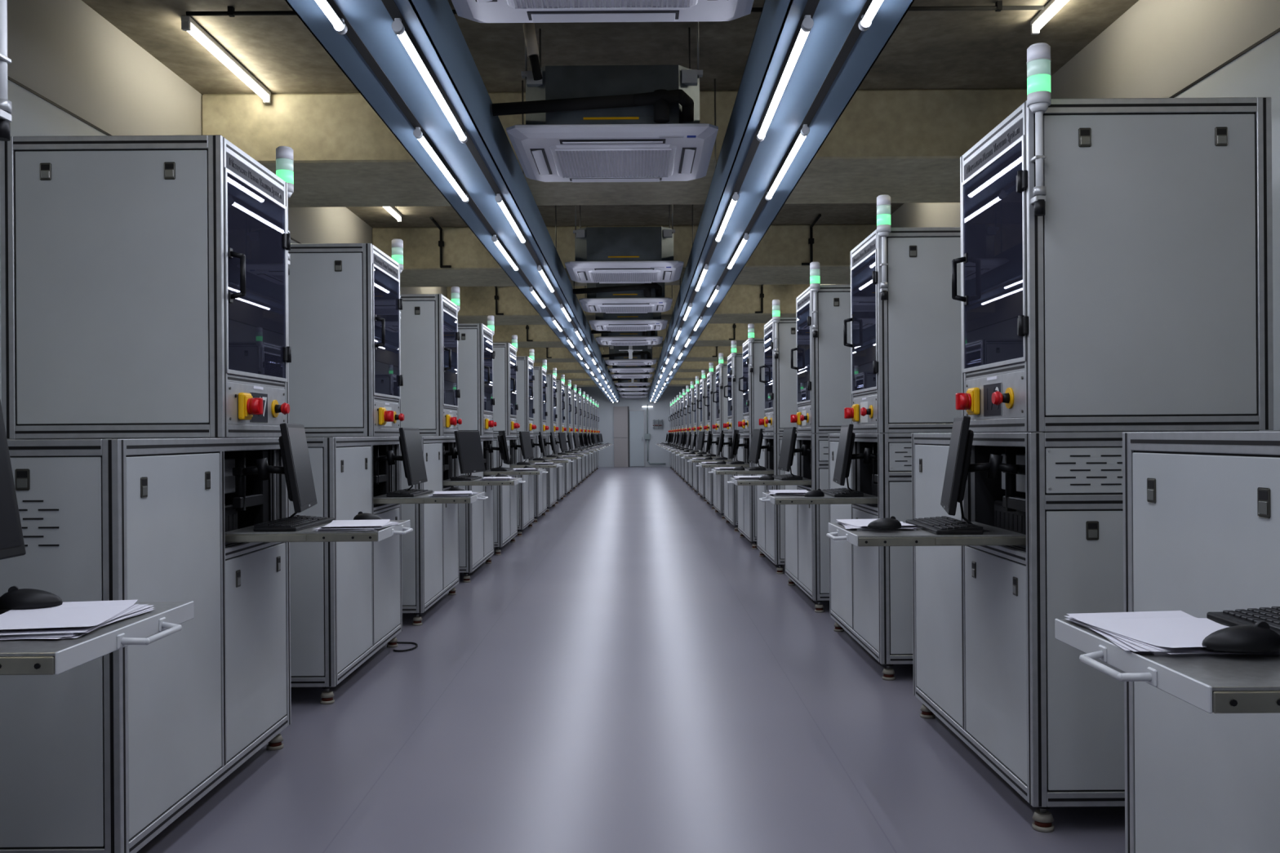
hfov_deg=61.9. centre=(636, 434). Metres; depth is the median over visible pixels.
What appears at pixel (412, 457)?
monitor
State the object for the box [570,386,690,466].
wall
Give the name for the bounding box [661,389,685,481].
machine
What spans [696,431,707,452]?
monitor
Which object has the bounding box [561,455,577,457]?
paper stack
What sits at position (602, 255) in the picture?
air conditioner
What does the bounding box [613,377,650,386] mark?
air conditioner
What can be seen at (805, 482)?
shelf
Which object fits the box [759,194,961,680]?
machine
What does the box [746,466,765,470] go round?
keyboard
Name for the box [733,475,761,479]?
paper stack
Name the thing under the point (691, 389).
machine
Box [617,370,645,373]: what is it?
grille
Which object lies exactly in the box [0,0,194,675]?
machine
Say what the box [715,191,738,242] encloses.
tube light
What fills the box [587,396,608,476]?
machine
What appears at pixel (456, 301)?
lamp
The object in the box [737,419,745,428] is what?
switch
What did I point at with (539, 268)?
tube light
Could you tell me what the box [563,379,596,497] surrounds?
machine
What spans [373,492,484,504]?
shelf
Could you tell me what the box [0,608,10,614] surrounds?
keyboard
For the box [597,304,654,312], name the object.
grille
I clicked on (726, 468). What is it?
paper stack
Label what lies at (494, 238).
tube light
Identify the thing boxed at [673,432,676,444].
monitor
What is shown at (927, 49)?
ceiling
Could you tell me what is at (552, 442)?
monitor
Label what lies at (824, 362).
machine
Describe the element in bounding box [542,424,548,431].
switch
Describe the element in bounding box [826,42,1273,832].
machine
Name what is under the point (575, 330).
tube light
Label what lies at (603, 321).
air conditioner
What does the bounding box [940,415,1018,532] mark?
monitor
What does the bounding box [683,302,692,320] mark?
tube light
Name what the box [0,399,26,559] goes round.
monitor
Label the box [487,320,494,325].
lamp
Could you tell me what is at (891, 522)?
computer mouse
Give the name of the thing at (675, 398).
machine
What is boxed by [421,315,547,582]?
machine
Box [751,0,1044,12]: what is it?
conduit
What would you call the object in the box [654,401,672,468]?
machine
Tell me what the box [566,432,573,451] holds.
monitor
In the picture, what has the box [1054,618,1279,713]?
shelf
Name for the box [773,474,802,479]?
keyboard
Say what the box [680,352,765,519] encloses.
machine
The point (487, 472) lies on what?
shelf
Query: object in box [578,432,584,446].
monitor
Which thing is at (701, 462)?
paper stack
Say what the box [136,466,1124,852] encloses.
floor
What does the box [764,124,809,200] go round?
tube light
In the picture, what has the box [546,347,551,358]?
conduit
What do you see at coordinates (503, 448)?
monitor
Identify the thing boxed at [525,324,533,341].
conduit
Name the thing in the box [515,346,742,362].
beam
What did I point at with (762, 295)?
conduit
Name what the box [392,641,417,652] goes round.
power cable
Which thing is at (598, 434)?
monitor
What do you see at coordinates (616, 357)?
air conditioner
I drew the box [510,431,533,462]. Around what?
monitor
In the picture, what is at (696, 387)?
machine
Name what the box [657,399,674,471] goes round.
machine
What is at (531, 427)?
switch
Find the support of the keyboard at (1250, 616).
on the machine at (1201, 509)
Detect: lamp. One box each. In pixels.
[275,157,293,172]
[275,169,293,184]
[391,246,403,255]
[391,254,403,264]
[450,292,459,298]
[451,298,459,305]
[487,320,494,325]
[487,325,494,330]
[511,338,517,343]
[731,344,736,348]
[731,348,736,352]
[747,328,754,333]
[747,333,754,337]
[772,304,780,311]
[772,310,780,316]
[809,268,820,276]
[809,275,820,284]
[876,204,890,215]
[876,213,890,225]
[1026,57,1050,78]
[1026,74,1050,94]
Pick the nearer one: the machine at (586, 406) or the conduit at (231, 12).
the conduit at (231, 12)
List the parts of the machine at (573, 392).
panel, frame, frame, door, door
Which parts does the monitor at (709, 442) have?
mounting arm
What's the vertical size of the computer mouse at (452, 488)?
0.040 m
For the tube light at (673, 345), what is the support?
attached to the channel at (835, 57)
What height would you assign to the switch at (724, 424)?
0.096 m
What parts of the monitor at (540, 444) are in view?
mounting arm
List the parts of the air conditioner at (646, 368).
panel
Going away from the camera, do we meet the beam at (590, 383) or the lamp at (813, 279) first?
the lamp at (813, 279)
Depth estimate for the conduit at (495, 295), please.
15.08 m
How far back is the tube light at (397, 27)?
3.59 m
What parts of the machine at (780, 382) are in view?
door, door handle, window door, header panel, control panel, number plate, door, frame, vent panel, frame, panel, panel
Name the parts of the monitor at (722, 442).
mounting arm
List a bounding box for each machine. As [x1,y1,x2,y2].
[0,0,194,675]
[0,134,413,852]
[204,238,488,704]
[311,286,525,626]
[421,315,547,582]
[493,334,563,555]
[516,348,573,536]
[529,368,586,512]
[530,359,581,522]
[555,374,592,503]
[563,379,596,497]
[569,384,599,492]
[575,388,602,487]
[580,391,604,483]
[583,394,606,479]
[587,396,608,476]
[591,399,609,474]
[593,400,612,471]
[595,402,613,470]
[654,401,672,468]
[657,397,676,473]
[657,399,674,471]
[658,395,679,475]
[659,391,682,478]
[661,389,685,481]
[664,385,689,485]
[666,381,694,489]
[668,376,700,495]
[671,369,707,502]
[675,362,716,509]
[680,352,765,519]
[687,340,768,532]
[695,324,770,549]
[707,299,796,573]
[726,262,897,613]
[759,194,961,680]
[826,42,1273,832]
[1054,431,1279,852]
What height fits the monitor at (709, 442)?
0.396 m
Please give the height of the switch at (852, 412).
0.096 m
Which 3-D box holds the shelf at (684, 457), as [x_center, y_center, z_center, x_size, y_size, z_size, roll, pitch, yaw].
[0.977,0.338,15.895,0.551,0.035,0.516,0,0,0]
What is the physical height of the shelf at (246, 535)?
0.035 m
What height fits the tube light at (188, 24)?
0.070 m
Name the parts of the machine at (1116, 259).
shelf handle, door, door handle, number plate, header panel, window door, control panel, door, frame, vent panel, panel, frame, panel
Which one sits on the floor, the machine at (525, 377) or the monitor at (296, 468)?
the machine at (525, 377)
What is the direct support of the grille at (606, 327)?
attached to the air conditioner at (603, 321)
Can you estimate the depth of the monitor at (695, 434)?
19.70 m
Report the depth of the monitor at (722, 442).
13.64 m
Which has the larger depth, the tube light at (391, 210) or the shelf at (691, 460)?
the shelf at (691, 460)
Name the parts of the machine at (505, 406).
panel, panel, frame, frame, door, door handle, header panel, window door, door, control panel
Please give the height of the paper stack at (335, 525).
0.016 m
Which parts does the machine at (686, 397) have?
frame, door, frame, panel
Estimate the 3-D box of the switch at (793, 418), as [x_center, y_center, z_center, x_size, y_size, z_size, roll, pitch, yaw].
[1.173,-0.118,7.886,0.073,0.096,0.109,0,0,0]
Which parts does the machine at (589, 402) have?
frame, frame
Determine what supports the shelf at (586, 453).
attached to the machine at (560, 394)
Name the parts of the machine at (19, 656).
shelf handle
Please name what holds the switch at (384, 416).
attached to the machine at (345, 304)
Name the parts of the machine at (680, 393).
frame, frame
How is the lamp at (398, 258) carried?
on the machine at (345, 304)
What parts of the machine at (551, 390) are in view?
frame, panel, frame, door, door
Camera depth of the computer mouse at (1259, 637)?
1.52 m
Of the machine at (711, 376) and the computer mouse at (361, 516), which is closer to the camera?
the computer mouse at (361, 516)
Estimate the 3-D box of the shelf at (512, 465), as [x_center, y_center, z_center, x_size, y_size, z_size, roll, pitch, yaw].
[-1.162,0.353,12.085,0.551,0.035,0.516,0,0,0]
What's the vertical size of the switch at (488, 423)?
0.096 m
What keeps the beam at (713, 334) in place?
attached to the ceiling
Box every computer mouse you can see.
[0,586,62,609]
[353,511,381,519]
[448,485,465,491]
[495,473,508,476]
[523,465,533,468]
[715,460,726,464]
[733,466,745,470]
[759,474,773,479]
[804,488,824,497]
[867,515,901,528]
[1201,621,1279,653]
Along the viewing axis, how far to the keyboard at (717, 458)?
13.64 m
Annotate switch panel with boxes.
[653,419,662,428]
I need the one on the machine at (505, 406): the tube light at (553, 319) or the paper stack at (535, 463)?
the paper stack at (535, 463)
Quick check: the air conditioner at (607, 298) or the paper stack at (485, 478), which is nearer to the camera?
the paper stack at (485, 478)
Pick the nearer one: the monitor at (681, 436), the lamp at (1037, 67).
the lamp at (1037, 67)
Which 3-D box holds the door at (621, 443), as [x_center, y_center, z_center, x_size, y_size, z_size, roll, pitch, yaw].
[-0.590,0.079,40.960,0.580,2.330,0.080,0,0,0]
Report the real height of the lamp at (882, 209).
0.049 m
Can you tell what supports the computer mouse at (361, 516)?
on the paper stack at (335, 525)
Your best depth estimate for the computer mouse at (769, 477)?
7.55 m
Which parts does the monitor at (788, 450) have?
mounting arm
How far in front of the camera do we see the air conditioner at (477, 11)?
3.36 m
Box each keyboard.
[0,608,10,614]
[253,515,334,531]
[386,488,432,497]
[450,475,481,480]
[490,466,513,471]
[516,462,533,465]
[533,457,547,460]
[546,454,559,457]
[702,453,715,456]
[713,457,727,459]
[725,460,744,464]
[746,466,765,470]
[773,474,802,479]
[821,488,863,497]
[905,515,982,534]
[1206,606,1279,635]
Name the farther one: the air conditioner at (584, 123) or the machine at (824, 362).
the machine at (824, 362)
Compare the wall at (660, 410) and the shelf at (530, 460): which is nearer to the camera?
the shelf at (530, 460)
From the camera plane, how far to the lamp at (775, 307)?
9.34 m
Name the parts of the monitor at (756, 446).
mounting arm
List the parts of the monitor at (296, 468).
mounting arm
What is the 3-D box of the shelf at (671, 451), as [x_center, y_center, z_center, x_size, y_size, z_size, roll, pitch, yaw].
[0.977,0.338,22.015,0.551,0.035,0.516,0,0,0]
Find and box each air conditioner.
[451,0,754,22]
[492,21,718,182]
[564,204,684,283]
[573,226,672,313]
[588,312,667,331]
[591,329,662,346]
[601,345,656,365]
[605,363,654,373]
[608,369,652,378]
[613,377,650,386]
[614,384,648,391]
[617,390,648,395]
[618,393,647,398]
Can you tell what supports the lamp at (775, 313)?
on the machine at (780, 382)
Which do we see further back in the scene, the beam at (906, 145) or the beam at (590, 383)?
the beam at (590, 383)
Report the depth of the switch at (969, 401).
3.77 m
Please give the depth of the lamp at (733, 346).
13.42 m
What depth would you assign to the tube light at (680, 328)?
12.89 m
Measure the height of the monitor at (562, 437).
0.396 m
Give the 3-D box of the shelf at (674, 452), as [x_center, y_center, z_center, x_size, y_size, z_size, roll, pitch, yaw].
[0.977,0.338,19.975,0.551,0.035,0.516,0,0,0]
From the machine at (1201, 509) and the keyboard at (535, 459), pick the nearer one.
the machine at (1201, 509)
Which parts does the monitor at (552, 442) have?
mounting arm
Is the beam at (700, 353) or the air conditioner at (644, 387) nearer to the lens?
the beam at (700, 353)
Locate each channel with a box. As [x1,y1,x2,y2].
[284,0,619,401]
[648,0,914,401]
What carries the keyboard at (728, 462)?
on the machine at (753, 390)
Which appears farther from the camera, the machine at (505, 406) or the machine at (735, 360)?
the machine at (735, 360)
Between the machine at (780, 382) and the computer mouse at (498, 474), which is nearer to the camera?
the computer mouse at (498, 474)
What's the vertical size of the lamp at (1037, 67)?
0.049 m
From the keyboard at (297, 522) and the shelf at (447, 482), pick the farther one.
the shelf at (447, 482)
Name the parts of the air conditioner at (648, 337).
panel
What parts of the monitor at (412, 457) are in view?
mounting arm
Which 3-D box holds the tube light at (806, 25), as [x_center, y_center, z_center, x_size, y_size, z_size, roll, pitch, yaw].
[0.510,-1.232,3.786,0.033,0.044,1.220,0,0,0]
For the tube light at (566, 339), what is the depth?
13.99 m
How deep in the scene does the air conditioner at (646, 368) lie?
22.07 m
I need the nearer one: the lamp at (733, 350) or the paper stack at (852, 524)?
the paper stack at (852, 524)
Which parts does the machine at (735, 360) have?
door handle, door, window door, control panel, door, frame, panel, panel, frame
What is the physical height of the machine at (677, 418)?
2.416 m
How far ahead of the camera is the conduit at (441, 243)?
10.82 m
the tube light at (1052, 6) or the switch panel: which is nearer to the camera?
the tube light at (1052, 6)
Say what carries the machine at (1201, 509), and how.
on the floor
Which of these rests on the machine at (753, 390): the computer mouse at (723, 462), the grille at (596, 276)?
the computer mouse at (723, 462)
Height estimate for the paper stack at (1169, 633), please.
0.016 m
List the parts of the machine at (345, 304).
frame, panel, panel, frame, door, door handle, header panel, window door, control panel, door, number plate, shelf handle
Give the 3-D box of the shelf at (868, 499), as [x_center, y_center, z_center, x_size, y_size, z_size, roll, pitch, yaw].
[0.977,0.338,5.695,0.551,0.035,0.516,0,0,0]
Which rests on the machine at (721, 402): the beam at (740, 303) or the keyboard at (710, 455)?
the keyboard at (710, 455)
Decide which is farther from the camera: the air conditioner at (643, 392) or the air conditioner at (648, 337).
the air conditioner at (643, 392)
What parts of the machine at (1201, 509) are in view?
shelf handle, frame, door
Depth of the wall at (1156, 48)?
4.83 m
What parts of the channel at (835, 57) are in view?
hanger rod, hanger rod, hanger rod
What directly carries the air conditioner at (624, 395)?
hanging from the ceiling
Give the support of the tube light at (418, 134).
attached to the channel at (370, 54)
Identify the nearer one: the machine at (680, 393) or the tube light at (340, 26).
the tube light at (340, 26)
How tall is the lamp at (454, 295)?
0.049 m
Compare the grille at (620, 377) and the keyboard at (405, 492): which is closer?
the keyboard at (405, 492)
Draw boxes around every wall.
[0,0,547,439]
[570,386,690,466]
[764,0,1279,434]
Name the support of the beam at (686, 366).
attached to the ceiling
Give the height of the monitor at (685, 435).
0.314 m
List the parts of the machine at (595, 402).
frame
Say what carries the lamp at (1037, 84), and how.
on the machine at (1116, 259)
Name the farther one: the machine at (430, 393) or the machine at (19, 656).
the machine at (430, 393)
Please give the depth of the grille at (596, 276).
8.89 m
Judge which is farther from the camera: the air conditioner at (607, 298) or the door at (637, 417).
the door at (637, 417)
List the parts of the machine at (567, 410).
panel, frame, frame, door, door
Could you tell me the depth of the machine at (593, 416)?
34.22 m
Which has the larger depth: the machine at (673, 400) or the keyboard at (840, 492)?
the machine at (673, 400)
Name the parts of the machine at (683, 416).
frame, frame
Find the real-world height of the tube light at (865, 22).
0.044 m
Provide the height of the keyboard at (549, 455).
0.026 m
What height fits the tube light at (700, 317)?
0.044 m
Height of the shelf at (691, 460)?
0.035 m
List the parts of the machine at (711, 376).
door, window door, frame, door, frame, panel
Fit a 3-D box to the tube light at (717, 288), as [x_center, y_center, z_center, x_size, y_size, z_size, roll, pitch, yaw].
[0.681,-1.233,9.550,0.033,0.044,1.220,0,0,0]
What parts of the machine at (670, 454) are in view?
frame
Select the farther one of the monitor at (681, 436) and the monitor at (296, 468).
the monitor at (681, 436)
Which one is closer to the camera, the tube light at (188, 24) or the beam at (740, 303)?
the tube light at (188, 24)
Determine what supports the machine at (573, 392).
on the floor
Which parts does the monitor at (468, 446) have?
mounting arm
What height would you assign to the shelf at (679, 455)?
0.035 m
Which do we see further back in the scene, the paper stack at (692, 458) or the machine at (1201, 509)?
the paper stack at (692, 458)
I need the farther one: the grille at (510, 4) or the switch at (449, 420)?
the switch at (449, 420)
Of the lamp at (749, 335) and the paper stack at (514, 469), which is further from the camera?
the lamp at (749, 335)
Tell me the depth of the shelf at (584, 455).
17.96 m
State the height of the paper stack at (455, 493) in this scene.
0.016 m
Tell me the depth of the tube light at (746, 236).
7.07 m
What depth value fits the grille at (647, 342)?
15.40 m
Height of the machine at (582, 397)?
2.416 m
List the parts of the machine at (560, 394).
panel, frame, door, frame, door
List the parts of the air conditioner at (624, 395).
panel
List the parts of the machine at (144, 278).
panel, panel, frame, frame, door, door handle, header panel, window door, door, control panel, number plate, shelf handle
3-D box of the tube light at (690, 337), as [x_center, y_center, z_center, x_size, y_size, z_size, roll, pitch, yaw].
[0.681,-1.233,14.190,0.033,0.044,1.220,0,0,0]
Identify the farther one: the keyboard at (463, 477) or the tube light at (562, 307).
the tube light at (562, 307)
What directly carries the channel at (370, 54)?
hanging from the ceiling
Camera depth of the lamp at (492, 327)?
10.42 m
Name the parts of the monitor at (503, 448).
mounting arm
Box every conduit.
[186,5,457,17]
[430,216,451,267]
[494,286,503,315]
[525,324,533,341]
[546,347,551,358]
[712,346,718,356]
[728,323,736,339]
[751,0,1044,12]
[755,284,764,313]
[801,213,821,265]
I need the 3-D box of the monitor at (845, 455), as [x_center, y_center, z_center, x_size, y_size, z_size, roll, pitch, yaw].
[1.175,0.143,5.641,0.238,0.396,0.470,0,0,6]
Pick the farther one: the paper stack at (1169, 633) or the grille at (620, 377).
the grille at (620, 377)
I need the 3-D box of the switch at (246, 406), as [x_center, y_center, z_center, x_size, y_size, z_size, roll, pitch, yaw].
[-1.364,-0.101,3.774,0.073,0.096,0.109,0,0,0]
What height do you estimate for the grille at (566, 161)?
0.018 m
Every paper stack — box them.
[0,600,155,639]
[311,519,399,531]
[427,490,478,497]
[477,476,515,480]
[513,468,539,471]
[533,462,555,464]
[550,458,568,460]
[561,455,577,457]
[692,457,705,459]
[701,462,716,463]
[714,466,735,470]
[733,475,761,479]
[768,489,808,495]
[835,518,919,530]
[1065,610,1279,655]
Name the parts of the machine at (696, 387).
door, window door, door, frame, frame, panel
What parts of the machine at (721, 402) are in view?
door handle, door, door, frame, panel, panel, frame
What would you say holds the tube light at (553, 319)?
attached to the channel at (370, 54)
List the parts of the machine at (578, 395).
panel, frame, frame, door, door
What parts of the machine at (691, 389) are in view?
door, frame, door, frame, panel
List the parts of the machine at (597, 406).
frame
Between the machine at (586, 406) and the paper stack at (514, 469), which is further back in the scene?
the machine at (586, 406)
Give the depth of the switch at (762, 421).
9.89 m
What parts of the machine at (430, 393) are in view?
frame, panel, panel, frame, door, door handle, header panel, window door, control panel, door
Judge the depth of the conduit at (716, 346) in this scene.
23.60 m
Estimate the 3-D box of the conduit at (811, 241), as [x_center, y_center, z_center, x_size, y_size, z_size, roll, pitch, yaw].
[1.736,-1.927,10.585,0.125,0.416,0.550,0,0,0]
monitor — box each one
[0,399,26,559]
[242,422,317,518]
[378,427,427,490]
[444,431,485,476]
[483,430,510,467]
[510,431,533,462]
[531,431,545,457]
[543,431,556,455]
[555,432,567,453]
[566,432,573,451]
[573,432,579,448]
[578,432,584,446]
[582,433,588,445]
[586,433,591,444]
[590,433,594,444]
[592,433,597,444]
[597,433,602,442]
[667,432,672,442]
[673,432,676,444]
[675,432,679,444]
[678,432,683,445]
[681,432,687,446]
[686,431,691,447]
[692,431,697,448]
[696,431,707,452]
[705,431,719,454]
[717,430,732,457]
[730,429,749,462]
[747,428,773,470]
[777,426,811,475]
[832,423,876,491]
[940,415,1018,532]
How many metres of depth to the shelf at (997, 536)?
3.41 m
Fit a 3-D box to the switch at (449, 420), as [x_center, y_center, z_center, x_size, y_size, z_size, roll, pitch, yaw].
[-1.364,-0.101,7.854,0.073,0.096,0.109,0,0,0]
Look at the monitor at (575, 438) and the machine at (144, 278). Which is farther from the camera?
the monitor at (575, 438)
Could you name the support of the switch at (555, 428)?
attached to the machine at (551, 390)
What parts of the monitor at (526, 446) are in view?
mounting arm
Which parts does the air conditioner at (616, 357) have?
panel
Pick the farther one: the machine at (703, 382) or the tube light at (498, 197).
the machine at (703, 382)
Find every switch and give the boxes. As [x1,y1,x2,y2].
[235,392,262,420]
[377,407,394,425]
[444,414,457,427]
[484,418,493,429]
[511,421,518,430]
[528,423,535,431]
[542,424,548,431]
[553,426,558,431]
[723,422,728,429]
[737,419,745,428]
[759,416,767,426]
[790,412,801,425]
[844,404,858,422]
[955,387,979,414]
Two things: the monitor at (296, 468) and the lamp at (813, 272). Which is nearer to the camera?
the monitor at (296, 468)
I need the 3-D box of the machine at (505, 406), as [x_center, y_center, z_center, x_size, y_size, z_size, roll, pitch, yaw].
[-1.497,0.043,11.783,1.307,2.416,1.489,0,0,0]
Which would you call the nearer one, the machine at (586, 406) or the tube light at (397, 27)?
the tube light at (397, 27)
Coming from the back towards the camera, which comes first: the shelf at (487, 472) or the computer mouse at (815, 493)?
the shelf at (487, 472)
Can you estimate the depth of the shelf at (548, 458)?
15.92 m
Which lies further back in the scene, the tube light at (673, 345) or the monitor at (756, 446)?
the tube light at (673, 345)
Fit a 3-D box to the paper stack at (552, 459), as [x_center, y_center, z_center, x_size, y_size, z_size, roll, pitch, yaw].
[-1.018,0.329,14.052,0.258,0.012,0.337,0,0,4]
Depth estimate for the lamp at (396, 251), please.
6.34 m
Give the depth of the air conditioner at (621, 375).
24.38 m
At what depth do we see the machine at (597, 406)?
38.30 m
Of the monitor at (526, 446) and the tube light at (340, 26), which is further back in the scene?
the monitor at (526, 446)
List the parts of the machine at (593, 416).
panel, frame, frame, window door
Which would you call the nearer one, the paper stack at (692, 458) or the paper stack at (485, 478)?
the paper stack at (485, 478)
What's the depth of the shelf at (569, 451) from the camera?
22.04 m
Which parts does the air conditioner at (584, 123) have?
hanger rod, hanger rod, panel, hanger rod, hanger rod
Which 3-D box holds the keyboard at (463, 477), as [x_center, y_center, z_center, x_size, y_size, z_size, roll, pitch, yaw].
[-1.278,0.324,8.013,0.150,0.026,0.440,0,0,2]
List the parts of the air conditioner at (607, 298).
panel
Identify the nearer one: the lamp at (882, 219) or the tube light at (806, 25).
the tube light at (806, 25)
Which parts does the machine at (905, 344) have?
shelf handle, door, door handle, window door, header panel, number plate, control panel, door, frame, vent panel, panel, frame, panel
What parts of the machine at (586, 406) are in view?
panel, frame, frame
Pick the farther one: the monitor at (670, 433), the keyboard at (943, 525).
the monitor at (670, 433)
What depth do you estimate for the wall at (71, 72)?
5.29 m
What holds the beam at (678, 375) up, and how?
attached to the ceiling
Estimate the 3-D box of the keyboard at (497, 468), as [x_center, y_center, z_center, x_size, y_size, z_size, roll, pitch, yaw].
[-1.267,0.324,10.055,0.150,0.026,0.440,0,0,1]
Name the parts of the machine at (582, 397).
panel, frame, door, frame, door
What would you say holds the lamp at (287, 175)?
on the machine at (144, 278)
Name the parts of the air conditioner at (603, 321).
panel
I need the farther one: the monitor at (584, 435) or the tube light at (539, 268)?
the monitor at (584, 435)
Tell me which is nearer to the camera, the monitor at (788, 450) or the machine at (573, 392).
the monitor at (788, 450)
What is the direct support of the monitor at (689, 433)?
attached to the machine at (696, 387)
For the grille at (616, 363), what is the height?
0.018 m
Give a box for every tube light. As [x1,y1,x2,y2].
[181,15,271,103]
[315,0,347,34]
[382,206,401,222]
[391,17,467,142]
[413,126,469,202]
[491,235,518,271]
[494,193,525,244]
[528,286,545,308]
[537,265,554,293]
[551,316,562,332]
[560,303,571,321]
[565,337,573,347]
[573,328,582,341]
[669,344,675,354]
[675,327,681,340]
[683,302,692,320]
[684,336,691,347]
[693,315,702,331]
[694,263,708,292]
[706,284,719,307]
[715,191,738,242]
[727,232,749,270]
[756,14,813,141]
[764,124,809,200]
[857,0,883,31]
[1030,0,1068,34]
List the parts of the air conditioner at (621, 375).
panel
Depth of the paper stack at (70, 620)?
1.89 m
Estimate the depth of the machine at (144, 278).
3.61 m
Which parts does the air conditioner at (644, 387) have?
panel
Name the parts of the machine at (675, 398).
frame, frame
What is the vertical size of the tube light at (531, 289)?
0.044 m
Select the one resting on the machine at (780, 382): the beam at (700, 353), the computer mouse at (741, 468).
the computer mouse at (741, 468)
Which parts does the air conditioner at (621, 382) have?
panel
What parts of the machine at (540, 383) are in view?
panel, panel, frame, frame, door, window door, door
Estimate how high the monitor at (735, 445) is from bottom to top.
0.396 m
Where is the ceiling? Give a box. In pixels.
[81,0,1138,227]
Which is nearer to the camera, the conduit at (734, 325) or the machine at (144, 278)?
the machine at (144, 278)
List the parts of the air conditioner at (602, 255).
hanger rod, hanger rod, panel, hanger rod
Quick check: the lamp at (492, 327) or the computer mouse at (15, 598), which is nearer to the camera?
the computer mouse at (15, 598)
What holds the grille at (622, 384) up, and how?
attached to the air conditioner at (621, 382)
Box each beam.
[201,88,1026,207]
[372,223,876,287]
[446,284,809,324]
[493,323,766,347]
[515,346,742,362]
[533,361,727,373]
[547,372,709,381]
[564,380,699,386]
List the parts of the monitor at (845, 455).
mounting arm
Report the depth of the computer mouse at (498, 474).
8.15 m
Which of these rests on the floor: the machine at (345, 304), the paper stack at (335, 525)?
the machine at (345, 304)
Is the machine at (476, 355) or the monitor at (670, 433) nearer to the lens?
the machine at (476, 355)
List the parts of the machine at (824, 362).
shelf handle, door, door handle, window door, header panel, number plate, control panel, door, frame, vent panel, panel, panel, frame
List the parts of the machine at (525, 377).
panel, panel, frame, frame, door, header panel, window door, door handle, control panel, door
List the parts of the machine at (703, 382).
door, frame, door, frame, panel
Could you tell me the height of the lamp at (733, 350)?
0.050 m
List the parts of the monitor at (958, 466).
mounting arm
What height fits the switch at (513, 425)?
0.096 m
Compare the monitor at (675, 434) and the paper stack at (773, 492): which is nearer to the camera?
the paper stack at (773, 492)
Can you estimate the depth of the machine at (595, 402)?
36.27 m
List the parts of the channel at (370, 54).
hanger rod, hanger rod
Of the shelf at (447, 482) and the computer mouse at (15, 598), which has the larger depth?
the shelf at (447, 482)
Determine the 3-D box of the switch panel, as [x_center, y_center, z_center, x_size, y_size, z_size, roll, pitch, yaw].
[0.807,-0.406,40.938,0.380,0.360,0.115,0,0,0]
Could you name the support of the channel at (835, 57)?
hanging from the ceiling
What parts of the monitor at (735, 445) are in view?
mounting arm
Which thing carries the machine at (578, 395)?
on the floor
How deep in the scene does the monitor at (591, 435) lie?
30.29 m
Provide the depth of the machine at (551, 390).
17.89 m
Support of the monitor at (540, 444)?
on the machine at (525, 377)
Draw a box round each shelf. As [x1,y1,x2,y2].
[0,600,194,675]
[224,520,410,542]
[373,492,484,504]
[443,477,522,485]
[483,469,544,475]
[510,463,559,468]
[528,459,570,462]
[542,456,578,459]
[553,453,585,456]
[561,452,590,454]
[568,450,595,452]
[670,449,696,452]
[673,451,702,453]
[677,453,710,456]
[683,455,719,458]
[689,458,732,462]
[698,462,749,467]
[711,468,773,474]
[730,477,811,485]
[762,492,877,504]
[828,521,1026,546]
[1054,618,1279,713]
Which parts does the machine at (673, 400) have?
frame, frame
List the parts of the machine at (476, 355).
frame, panel, panel, frame, door, door handle, header panel, window door, door, control panel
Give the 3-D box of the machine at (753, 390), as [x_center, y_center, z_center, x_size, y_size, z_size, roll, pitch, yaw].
[1.308,0.023,12.117,1.307,2.416,1.489,0,0,0]
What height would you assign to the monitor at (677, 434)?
0.314 m
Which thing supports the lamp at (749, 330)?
on the machine at (753, 390)
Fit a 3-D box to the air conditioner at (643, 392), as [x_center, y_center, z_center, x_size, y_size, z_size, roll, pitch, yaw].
[-0.141,-1.721,35.064,1.006,0.807,0.972,0,0,0]
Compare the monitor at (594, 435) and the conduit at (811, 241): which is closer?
the conduit at (811, 241)
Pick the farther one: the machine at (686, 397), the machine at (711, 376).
the machine at (686, 397)
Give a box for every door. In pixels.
[613,406,629,466]
[629,409,644,466]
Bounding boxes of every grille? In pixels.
[506,0,697,9]
[549,144,676,177]
[588,270,660,282]
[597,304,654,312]
[604,324,652,331]
[608,340,649,345]
[615,362,646,365]
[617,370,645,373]
[618,376,644,378]
[622,384,644,386]
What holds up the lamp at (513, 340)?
on the machine at (505, 406)
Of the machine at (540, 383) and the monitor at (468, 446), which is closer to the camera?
the monitor at (468, 446)
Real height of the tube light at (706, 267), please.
0.044 m
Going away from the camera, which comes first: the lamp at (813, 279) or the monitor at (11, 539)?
the monitor at (11, 539)
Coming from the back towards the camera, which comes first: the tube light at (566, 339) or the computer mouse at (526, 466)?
the tube light at (566, 339)
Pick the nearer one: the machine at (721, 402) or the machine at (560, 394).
the machine at (721, 402)
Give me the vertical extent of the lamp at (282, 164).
0.049 m
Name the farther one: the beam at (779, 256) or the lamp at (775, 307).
the beam at (779, 256)
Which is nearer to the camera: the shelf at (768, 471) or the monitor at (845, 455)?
the monitor at (845, 455)
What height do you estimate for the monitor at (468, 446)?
0.396 m
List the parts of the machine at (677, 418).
frame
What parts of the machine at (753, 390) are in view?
door, door handle, header panel, window door, control panel, door, frame, frame, panel, panel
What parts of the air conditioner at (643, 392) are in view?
panel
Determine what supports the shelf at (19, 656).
attached to the machine at (19, 656)
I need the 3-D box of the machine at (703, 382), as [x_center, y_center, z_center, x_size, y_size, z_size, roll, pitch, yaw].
[1.308,0.023,20.277,1.307,2.416,1.488,0,0,0]
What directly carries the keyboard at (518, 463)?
on the machine at (505, 406)

